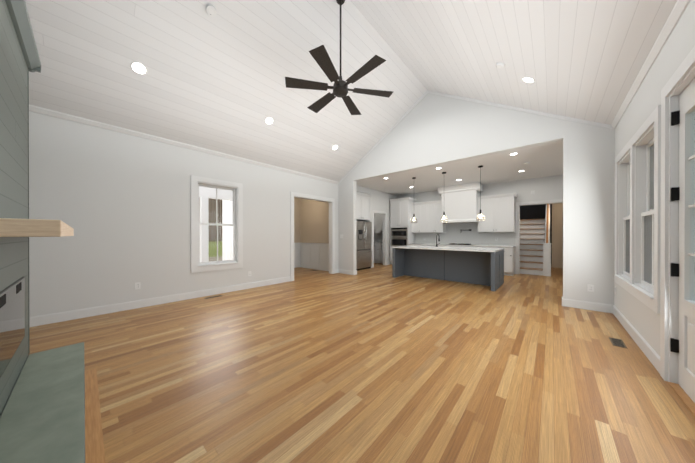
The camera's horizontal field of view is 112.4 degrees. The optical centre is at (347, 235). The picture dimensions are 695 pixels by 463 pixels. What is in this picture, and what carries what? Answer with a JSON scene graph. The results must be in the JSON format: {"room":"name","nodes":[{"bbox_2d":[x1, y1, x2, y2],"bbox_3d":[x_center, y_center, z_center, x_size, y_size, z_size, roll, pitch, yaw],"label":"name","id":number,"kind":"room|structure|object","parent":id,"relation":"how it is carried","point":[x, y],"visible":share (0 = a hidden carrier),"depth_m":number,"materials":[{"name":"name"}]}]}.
{"room":"living room","nodes":[
{"label":"living room","id":0,"kind":"room"},
{"bbox_2d":[29,111,337,316],"bbox_3d":[-2.503,-0.319,5.430,0.150,3.140,6.780,0,0,41],"label":"wall","id":1,"kind":"structure","parent":0,"point":[119,203],"depth_m":3.95,"materials":[{"name":"white paint"}]},
{"bbox_2d":[135,282,139,289],"bbox_3d":[-3.635,0.869,4.026,0.008,0.118,0.075,0,0,41],"label":"electrical outlet","id":2,"kind":"object","parent":1,"relation":"attached to","point":[137,285],"visible":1,"depth_m":4.02,"materials":[{"name":"white plastic"}]},
{"bbox_2d":[29,276,290,326],"bbox_3d":[-3.072,1.185,4.660,0.016,0.135,4.565,0,0,41],"label":"baseboard","id":3,"kind":"structure","parent":1,"relation":"attached to","point":[94,311],"depth_m":4.03,"materials":[{"name":"white wood"}]},
{"bbox_2d":[29,104,338,183],"bbox_3d":[-2.430,-1.762,5.363,0.042,0.085,6.480,0,0,41],"label":"crown molding","id":4,"kind":"structure","parent":1,"relation":"attached to","point":[32,108],"depth_m":4.12,"materials":[{"name":"white wood"}]},
{"bbox_2d":[199,186,232,261],"bbox_3d":[-5.694,-0.848,4.922,3.930,4.800,12.000,0,0,41],"label":"porch","id":5,"kind":"object","parent":1,"relation":"attached to","point":[226,216],"depth_m":7.22,"materials":[{"name":"white wood"}]},
{"bbox_2d":[191,175,242,272],"bbox_3d":[-2.763,-0.234,4.994,0.035,1.940,1.027,0,0,41],"label":"trim","id":6,"kind":"structure","parent":1,"relation":"attached to","point":[194,179],"depth_m":4.86,"materials":[{"name":"white wood"}]},
{"bbox_2d":[197,182,237,265],"bbox_3d":[-2.832,-0.243,5.056,0.148,1.708,0.815,0,0,41],"label":"window","id":7,"kind":"structure","parent":1,"relation":"in","point":[235,222],"depth_m":5.08,"materials":[{"name":"white"}]},
{"bbox_2d":[291,192,334,280],"bbox_3d":[-1.051,0.018,7.077,0.190,2.460,1.720,0,0,41],"label":"trim","id":8,"kind":"structure","parent":1,"relation":"attached to","point":[331,201],"depth_m":7.52,"materials":[{"name":"white wood"}]},
{"bbox_2d":[294,198,328,242],"bbox_3d":[-1.856,-0.305,7.859,2.090,3.100,2.280,0,0,41],"label":"wall","id":9,"kind":"structure","parent":0,"point":[311,221],"depth_m":8.78,"materials":[{"name":"beige paint"}]},
{"bbox_2d":[294,243,299,267],"bbox_3d":[-2.527,0.757,8.453,0.060,0.975,2.040,0,0,41],"label":"trim","id":10,"kind":"structure","parent":9,"relation":"attached to","point":[296,245],"depth_m":9.09,"materials":[{"name":"white wood"}]},
{"bbox_2d":[300,242,328,270],"bbox_3d":[-1.131,0.756,8.548,1.910,0.975,0.050,0,0,41],"label":"wainscoting","id":11,"kind":"structure","parent":9,"relation":"attached to","point":[305,254],"depth_m":8.61,"materials":[{"name":"white wood"}]},
{"bbox_2d":[25,0,676,181],"bbox_3d":[-0.141,-2.705,3.344,6.445,2.059,6.780,0,0,41],"label":"ceiling","id":12,"kind":"structure","parent":0,"point":[215,83],"depth_m":3.49,"materials":[{"name":"white wood"}]},
{"bbox_2d":[130,61,147,74],"bbox_3d":[-2.944,-2.364,3.282,0.165,0.100,0.192,0,0,41],"label":"recessed light","id":13,"kind":"object","parent":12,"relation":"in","point":[138,67],"visible":1,"depth_m":3.28,"materials":[{"name":"white glass"}]},
{"bbox_2d":[205,3,216,16],"bbox_3d":[-1.794,-2.957,3.055,0.121,0.089,0.136,0,0,41],"label":"smoke detector","id":14,"kind":"object","parent":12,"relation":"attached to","point":[210,10],"visible":1,"depth_m":3.04,"materials":[{"name":"white plastic"}]},
{"bbox_2d":[264,117,273,124],"bbox_3d":[-1.615,-2.368,4.790,0.165,0.100,0.192,0,0,41],"label":"recessed light","id":15,"kind":"object","parent":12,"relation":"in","point":[268,120],"visible":1,"depth_m":4.79,"materials":[{"name":"white"}]},
{"bbox_2d":[285,0,392,114],"bbox_3d":[-0.101,-2.812,3.389,1.570,1.505,1.515,0,0,41],"label":"ceiling fan","id":16,"kind":"object","parent":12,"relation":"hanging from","point":[321,57],"visible":1,"depth_m":3.29,"materials":[{"name":"brown metal"}]},
{"bbox_2d":[496,62,504,68],"bbox_3d":[2.285,-2.550,3.473,0.121,0.089,0.136,0,0,41],"label":"smoke detector","id":17,"kind":"object","parent":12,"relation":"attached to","point":[500,65],"visible":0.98,"depth_m":3.45,"materials":[{"name":"white plastic"}]},
{"bbox_2d":[522,77,534,82],"bbox_3d":[2.760,-2.377,3.549,0.165,0.100,0.192,0,0,41],"label":"recessed light","id":18,"kind":"object","parent":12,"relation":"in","point":[528,80],"visible":1,"depth_m":3.55,"materials":[{"name":"white"}]},
{"bbox_2d":[29,263,694,462],"bbox_3d":[1.540,1.306,7.216,10.600,0.122,16.200,0,0,41],"label":"floor","id":19,"kind":"structure","parent":0,"point":[378,363],"depth_m":2.05,"materials":[{"name":"brown wood"}]},
{"bbox_2d":[0,0,40,415],"bbox_3d":[-1.959,-0.100,1.025,2.214,2.720,0.581,0,0,41],"label":"fireplace surround","id":20,"kind":"object","parent":19,"relation":"on","point":[19,59],"visible":0.98,"depth_m":1.48,"materials":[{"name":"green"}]},
{"bbox_2d":[0,218,73,236],"bbox_3d":[-1.822,-0.029,1.370,1.720,0.064,0.238,0,0,41],"label":"mantel shelf","id":21,"kind":"object","parent":20,"relation":"attached to","point":[10,227],"visible":1,"depth_m":0.84,"materials":[{"name":"beige wood"}]},
{"bbox_2d":[0,342,84,462],"bbox_3d":[-1.760,1.110,1.359,1.910,0.300,0.298,0,0,41],"label":"hearth","id":22,"kind":"object","parent":19,"relation":"on","point":[42,418],"visible":1,"depth_m":1.26,"materials":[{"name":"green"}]},
{"bbox_2d":[356,221,371,270],"bbox_3d":[0.339,0.356,8.759,0.876,1.775,0.930,0,0,41],"label":"refrigerator","id":23,"kind":"object","parent":19,"relation":"on","point":[363,245],"visible":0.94,"depth_m":8.48,"materials":[{"name":"silver metal"}]},
{"bbox_2d":[374,245,382,263],"bbox_3d":[1.579,0.799,10.626,0.901,0.880,0.627,0,0,41],"label":"base cabinet","id":24,"kind":"object","parent":19,"relation":"on","point":[378,246],"depth_m":10.38,"materials":[{"name":"white wood"}]},
{"bbox_2d":[390,198,415,264],"bbox_3d":[2.355,-0.155,9.923,0.839,2.792,0.652,0,0,41],"label":"tall cabinet","id":25,"kind":"object","parent":19,"relation":"on","point":[401,234],"depth_m":9.65,"materials":[{"name":"white wood"}]},
{"bbox_2d":[408,242,443,245],"bbox_3d":[3.978,0.345,8.504,3.475,0.040,0.638,0,0,41],"label":"countertop","id":26,"kind":"structure","parent":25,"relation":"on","point":[409,243],"depth_m":9.26,"materials":[{"name":"white stone"}]},
{"bbox_2d":[444,242,475,245],"bbox_3d":[4.064,0.303,8.416,0.841,0.041,0.460,0,0,41],"label":"cooktop","id":27,"kind":"object","parent":26,"relation":"in","point":[445,243],"depth_m":8.43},
{"bbox_2d":[392,234,504,290],"bbox_3d":[2.748,0.596,6.551,2.661,1.305,1.310,0,0,41],"label":"kitchen island","id":28,"kind":"object","parent":19,"relation":"on","point":[479,265],"visible":1,"depth_m":6.38,"materials":[{"name":"grey wood"}]},
{"bbox_2d":[435,234,440,246],"bbox_3d":[2.746,0.134,6.968,0.134,0.383,0.245,0,0,41],"label":"faucet","id":29,"kind":"object","parent":28,"relation":"on","point":[437,234],"depth_m":6.92,"materials":[{"name":"black metal"}]},
{"bbox_2d":[476,246,495,247],"bbox_3d":[4.655,0.806,7.915,0.671,0.880,0.627,0,0,41],"label":"base cabinet","id":30,"kind":"object","parent":19,"relation":"on","point":[476,246],"depth_m":7.55,"materials":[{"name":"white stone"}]},
{"bbox_2d":[496,246,515,275],"bbox_3d":[5.046,0.807,7.572,0.611,0.880,0.627,0,0,41],"label":"base cabinet","id":31,"kind":"object","parent":19,"relation":"on","point":[509,254],"depth_m":7.23,"materials":[{"name":"white wood"}]},
{"bbox_2d":[520,204,551,275],"bbox_3d":[6.965,-0.179,8.925,1.311,2.842,3.750,0,0,41],"label":"staircase","id":32,"kind":"structure","parent":19,"relation":"on","point":[535,251],"depth_m":8.05,"materials":[{"name":"white wood"}]},
{"bbox_2d":[609,337,627,348],"bbox_3d":[3.174,1.254,2.732,0.110,0.004,0.290,0,0,41],"label":"floor air vent","id":33,"kind":"object","parent":19,"relation":"in","point":[617,342],"visible":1,"depth_m":2.73,"materials":[{"name":"black metal"}]},
{"bbox_2d":[356,185,396,263],"bbox_3d":[0.757,-0.333,9.501,0.900,3.150,3.640,0,0,41],"label":"wall","id":34,"kind":"structure","parent":0,"point":[379,200],"depth_m":9.54,"materials":[{"name":"white paint"}]},
{"bbox_2d":[356,192,370,221],"bbox_3d":[0.336,-1.082,8.758,0.548,0.972,1.002,0,0,41],"label":"upper cabinet","id":35,"kind":"object","parent":34,"relation":"attached to","point":[362,200],"depth_m":8.64,"materials":[{"name":"white wood"}]},
{"bbox_2d":[372,210,386,267],"bbox_3d":[1.265,0.116,9.475,0.140,2.250,1.050,0,0,41],"label":"trim","id":36,"kind":"structure","parent":34,"relation":"attached to","point":[373,211],"depth_m":9.76,"materials":[{"name":"white wood"}]},
{"bbox_2d":[374,233,382,241],"bbox_3d":[0.911,-0.285,10.425,1.650,3.050,2.050,0,0,41],"label":"wall","id":37,"kind":"structure","parent":0,"point":[378,237],"depth_m":11.13,"materials":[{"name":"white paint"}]},
{"bbox_2d":[356,141,562,195],"bbox_3d":[3.307,-1.863,7.252,6.135,0.120,3.640,0,0,41],"label":"ceiling","id":38,"kind":"structure","parent":0,"point":[545,160],"depth_m":6.62,"materials":[{"name":"white paint"}]},
{"bbox_2d":[411,177,415,222],"bbox_3d":[2.064,-1.095,7.216,0.204,1.413,0.204,0,0,41],"label":"pendant light","id":39,"kind":"object","parent":38,"relation":"hanging from","point":[414,218],"visible":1,"depth_m":7.20,"materials":[{"name":"glass"}]},
{"bbox_2d":[440,172,447,221],"bbox_3d":[2.747,-1.093,6.614,0.204,1.413,0.204,0,0,41],"label":"pendant light","id":40,"kind":"object","parent":38,"relation":"hanging from","point":[443,216],"visible":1,"depth_m":6.60,"materials":[{"name":"glass"}]},
{"bbox_2d":[476,165,484,220],"bbox_3d":[3.437,-1.092,6.006,0.204,1.413,0.204,0,0,41],"label":"pendant light","id":41,"kind":"object","parent":38,"relation":"hanging from","point":[480,213],"visible":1,"depth_m":6.00,"materials":[{"name":"glass"}]},
{"bbox_2d":[338,93,614,304],"bbox_3d":[2.050,-1.225,5.835,6.445,4.950,0.150,0,0,41],"label":"wall","id":42,"kind":"structure","parent":0,"point":[429,130],"depth_m":4.52,"materials":[{"name":"white paint"}]},
{"bbox_2d":[338,269,353,274],"bbox_3d":[-0.057,1.178,7.586,0.676,0.135,0.016,0,0,41],"label":"baseboard","id":43,"kind":"structure","parent":42,"relation":"attached to","point":[350,272],"depth_m":7.55,"materials":[{"name":"white wood"}]},
{"bbox_2d":[339,91,609,182],"bbox_3d":[1.997,-2.667,5.766,6.030,1.886,0.020,0,0,41],"label":"crown molding","id":44,"kind":"structure","parent":42,"relation":"attached to","point":[437,93],"depth_m":4.86,"materials":[{"name":"white wood"}]},
{"bbox_2d":[562,298,611,312],"bbox_3d":[4.058,1.186,3.961,0.596,0.135,0.016,0,0,41],"label":"baseboard","id":45,"kind":"structure","parent":42,"relation":"attached to","point":[607,308],"depth_m":3.94,"materials":[{"name":"white wood"}]},
{"bbox_2d":[587,284,593,291],"bbox_3d":[4.104,0.884,3.924,0.075,0.118,0.008,0,0,41],"label":"outlet","id":46,"kind":"object","parent":42,"relation":"attached to","point":[590,288],"visible":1,"depth_m":3.92,"materials":[{"name":"white plastic"}]},
{"bbox_2d":[397,175,562,202],"bbox_3d":[4.470,-0.331,8.576,6.135,3.150,0.120,0,0,41],"label":"wall","id":47,"kind":"structure","parent":0,"point":[548,188],"depth_m":7.44,"materials":[{"name":"white paint"}]},
{"bbox_2d":[374,213,382,232],"bbox_3d":[1.672,-0.746,10.727,0.901,1.230,0.347,0,0,41],"label":"upper cabinet","id":48,"kind":"object","parent":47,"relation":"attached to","point":[378,218],"depth_m":10.73,"materials":[{"name":"white wood"}]},
{"bbox_2d":[412,202,427,233],"bbox_3d":[3.033,-0.739,9.527,0.701,1.221,0.347,0,0,41],"label":"upper cabinet","id":49,"kind":"object","parent":47,"relation":"attached to","point":[420,209],"depth_m":9.38,"materials":[{"name":"white wood"}]},
{"bbox_2d":[428,202,447,233],"bbox_3d":[3.468,-0.738,9.144,0.701,1.221,0.347,0,0,41],"label":"upper cabinet","id":50,"kind":"object","parent":47,"relation":"attached to","point":[434,227],"depth_m":9.03,"materials":[{"name":"white wood"}]},
{"bbox_2d":[436,182,482,221],"bbox_3d":[4.071,-1.179,8.419,1.360,1.248,0.638,0,0,41],"label":"range hood","id":51,"kind":"object","parent":47,"relation":"attached to","point":[458,205],"depth_m":8.20,"materials":[{"name":"white wood"}]},
{"bbox_2d":[476,194,515,233],"bbox_3d":[4.984,-0.735,7.809,1.021,1.221,0.347,0,0,41],"label":"upper cabinet","id":52,"kind":"object","parent":47,"relation":"attached to","point":[498,210],"depth_m":7.64,"materials":[{"name":"white wood"}]},
{"bbox_2d":[515,199,562,273],"bbox_3d":[6.042,0.081,7.180,1.380,2.330,0.140,0,0,41],"label":"trim","id":53,"kind":"structure","parent":47,"relation":"attached to","point":[517,205],"depth_m":7.54,"materials":[{"name":"white wood"}]},
{"bbox_2d":[520,203,562,267],"bbox_3d":[7.597,-1.557,9.151,2.205,5.600,4.880,0,0,41],"label":"wall","id":54,"kind":"structure","parent":0,"point":[539,212],"depth_m":9.08,"materials":[{"name":"grey paint"}]},
{"bbox_2d":[614,0,694,355],"bbox_3d":[5.037,-0.317,4.466,0.150,3.140,15.300,0,0,41],"label":"wall","id":55,"kind":"structure","parent":0,"point":[643,319],"depth_m":2.39,"materials":[{"name":"white paint"}]},
{"bbox_2d":[614,110,654,311],"bbox_3d":[3.524,-0.243,2.880,0.055,1.930,1.950,0,0,41],"label":"trim","id":56,"kind":"structure","parent":55,"relation":"attached to","point":[645,297],"depth_m":2.84,"materials":[{"name":"white wood"}]},
{"bbox_2d":[618,125,653,295],"bbox_3d":[3.589,-0.254,2.822,0.148,1.698,1.738,0,0,41],"label":"east window","id":57,"kind":"structure","parent":55,"relation":"in","point":[644,212],"depth_m":2.79,"materials":[{"name":"white wood"}]},
{"bbox_2d":[612,305,659,373],"bbox_3d":[3.563,1.189,2.922,0.016,0.135,2.230,0,0,41],"label":"baseboard","id":58,"kind":"structure","parent":55,"relation":"attached to","point":[649,352],"depth_m":2.61,"materials":[{"name":"white wood"}]},
{"bbox_2d":[610,0,690,128],"bbox_3d":[2.149,-1.753,1.330,0.042,0.085,6.480,0,0,41],"label":"crown molding","id":59,"kind":"structure","parent":55,"relation":"attached to","point":[677,12],"depth_m":2.21,"materials":[{"name":"white wood"}]},
{"bbox_2d":[655,46,694,380],"bbox_3d":[2.231,-0.023,1.408,0.020,2.565,1.810,0,0,41],"label":"trim","id":60,"kind":"structure","parent":55,"relation":"attached to","point":[658,119],"depth_m":2.04,"materials":[{"name":"white wood"}]},
{"bbox_2d":[668,66,694,415],"bbox_3d":[2.303,0.030,1.344,0.185,2.460,1.600,0,0,41],"label":"trim","id":61,"kind":"structure","parent":55,"relation":"attached to","point":[673,317],"depth_m":1.97,"materials":[{"name":"white painted wood"}]},
{"bbox_2d":[670,78,694,402],"bbox_3d":[2.271,0.034,1.386,0.118,2.428,1.551,0,0,41],"label":"door","id":62,"kind":"structure","parent":55,"relation":"in","point":[683,269],"depth_m":1.85,"materials":[{"name":"white wood"}]},
{"label":"outside","id":63,"kind":"structure","parent":0,"visible":0},
{"bbox_2d":[208,241,221,260],"bbox_3d":[1.240,1.458,38.798,230.000,0.440,220.000,0,0,41],"label":"ground","id":64,"kind":"structure","parent":63,"point":[214,253],"depth_m":24.56,"materials":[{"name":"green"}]},
{"bbox_2d":[199,197,221,240],"bbox_3d":[-31.000,-10.635,68.994,3.337,24.495,202.738,0,0,41],"label":"treeline","id":65,"kind":"object","parent":64,"relation":"on","point":[212,219],"depth_m":61.46,"materials":[{"name":"beige plant"}]}
]}

